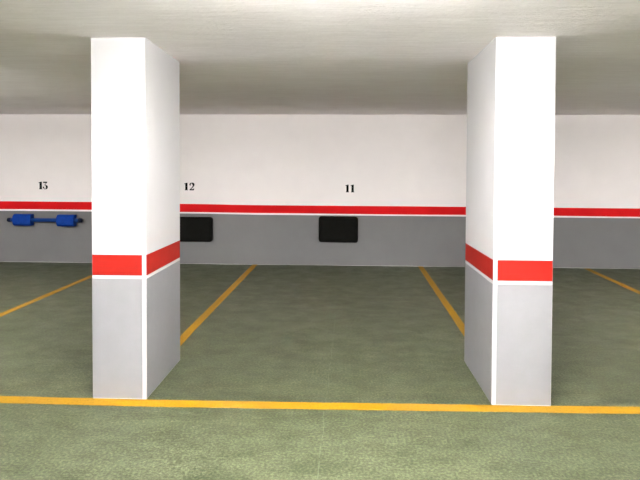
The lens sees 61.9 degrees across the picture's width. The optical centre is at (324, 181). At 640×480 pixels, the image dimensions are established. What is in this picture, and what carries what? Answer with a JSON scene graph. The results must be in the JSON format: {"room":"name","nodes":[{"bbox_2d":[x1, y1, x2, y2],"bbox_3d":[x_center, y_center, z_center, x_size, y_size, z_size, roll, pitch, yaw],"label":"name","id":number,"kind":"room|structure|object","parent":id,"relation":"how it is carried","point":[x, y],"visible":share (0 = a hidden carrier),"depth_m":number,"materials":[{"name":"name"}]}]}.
{"room":"parking garage","nodes":[
{"label":"parking garage","id":0,"kind":"room"},
{"bbox_2d":[0,262,639,479],"bbox_3d":[-0.091,1.703,-2.220,20.400,0.200,21.875,0,1,2],"label":"floor","id":1,"kind":"structure","parent":0,"point":[285,333],"depth_m":3.84,"materials":[{"name":"green concrete"}]},
{"bbox_2d":[0,275,91,316],"bbox_3d":[-3.359,1.382,6.150,0.088,0.003,4.972,0,1,2],"label":"parking line","id":2,"kind":"object","parent":1,"relation":"on","point":[90,276],"visible":0.65,"depth_m":6.32,"materials":[{"name":"yellow paint"}]},
{"bbox_2d":[91,38,179,398],"bbox_3d":[-1.348,0.241,3.903,0.368,2.410,0.740,0,1,2],"label":"concrete pillar","id":3,"kind":"structure","parent":1,"relation":"on","point":[135,83],"depth_m":3.55,"materials":[{"name":"white paint"}]},
{"bbox_2d":[180,264,257,345],"bbox_3d":[-1.207,1.385,6.426,0.092,0.003,4.263,0,1,3],"label":"parking line","id":4,"kind":"object","parent":1,"relation":"on","point":[197,323],"visible":0.91,"depth_m":5.91,"materials":[{"name":"yellow paint"}]},
{"bbox_2d":[0,396,639,413],"bbox_3d":[0.121,1.463,3.501,19.801,0.003,0.176,0,1,2],"label":"parking line","id":5,"kind":"object","parent":1,"relation":"on","point":[3,399],"visible":1,"depth_m":3.48,"materials":[{"name":"yellow paint"}]},
{"bbox_2d":[418,266,464,335],"bbox_3d":[1.413,1.398,6.374,0.084,0.003,4.173,0,1,3],"label":"parking line","id":6,"kind":"object","parent":1,"relation":"on","point":[451,311],"visible":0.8,"depth_m":6.13,"materials":[{"name":"yellow paint"}]},
{"bbox_2d":[464,37,555,405],"bbox_3d":[1.310,0.254,3.860,0.386,2.410,0.802,0,1,2],"label":"concrete pillar","id":7,"kind":"structure","parent":1,"relation":"on","point":[511,82],"depth_m":3.47,"materials":[{"name":"white paint"}]},
{"bbox_2d":[584,268,639,293],"bbox_3d":[3.910,1.421,5.896,0.088,0.003,4.884,0,1,4],"label":"parking line","id":8,"kind":"object","parent":1,"relation":"on","point":[590,270],"visible":1,"depth_m":7.37,"materials":[{"name":"yellow paint"}]},
{"bbox_2d":[0,114,639,268],"bbox_3d":[0.315,0.139,8.574,20.000,2.400,0.202,0,1,2],"label":"wall","id":9,"kind":"structure","parent":0,"point":[265,183],"depth_m":8.49,"materials":[{"name":"white paint"}]},
{"bbox_2d":[39,182,47,188],"bbox_3d":[-4.557,0.066,8.653,0.150,0.125,0.003,0,1,2],"label":"number","id":10,"kind":"object","parent":9,"relation":"attached to","point":[40,183],"visible":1,"depth_m":8.65,"materials":[{"name":"black paint"}]},
{"bbox_2d":[7,214,82,225],"bbox_3d":[-4.500,0.624,8.597,1.215,0.190,0.135,0,1,2],"label":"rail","id":11,"kind":"object","parent":9,"relation":"attached to","point":[17,219],"visible":1,"depth_m":8.54,"materials":[{"name":"blue paint"}]},
{"bbox_2d":[184,183,194,189],"bbox_3d":[-2.162,0.081,8.565,0.164,0.126,0.003,0,1,2],"label":"number","id":12,"kind":"object","parent":9,"relation":"attached to","point":[186,184],"visible":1,"depth_m":8.56,"materials":[{"name":"black paint"}]},
{"bbox_2d":[180,217,212,241],"bbox_3d":[-2.096,0.768,8.557,0.619,0.398,0.044,0,1,2],"label":"pad","id":13,"kind":"object","parent":9,"relation":"attached to","point":[192,229],"visible":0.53,"depth_m":8.54,"materials":[{"name":"black rubber"}]},
{"bbox_2d":[319,216,357,242],"bbox_3d":[0.227,0.763,8.472,0.625,0.420,0.044,0,1,2],"label":"pad","id":14,"kind":"object","parent":9,"relation":"attached to","point":[342,229],"visible":1,"depth_m":8.45,"materials":[{"name":"black rubber"}]},
{"bbox_2d":[346,185,353,191],"bbox_3d":[0.409,0.112,8.471,0.139,0.124,0.003,0,1,2],"label":"number","id":15,"kind":"object","parent":9,"relation":"attached to","point":[347,186],"visible":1,"depth_m":8.47,"materials":[{"name":"black paint"}]},
{"bbox_2d":[0,0,639,114],"bbox_3d":[-0.079,-0.915,-2.284,20.400,0.262,21.875,0,1,2],"label":"ceiling","id":16,"kind":"structure","parent":0,"point":[235,57],"depth_m":3.78,"materials":[{"name":"paint"}]}
]}

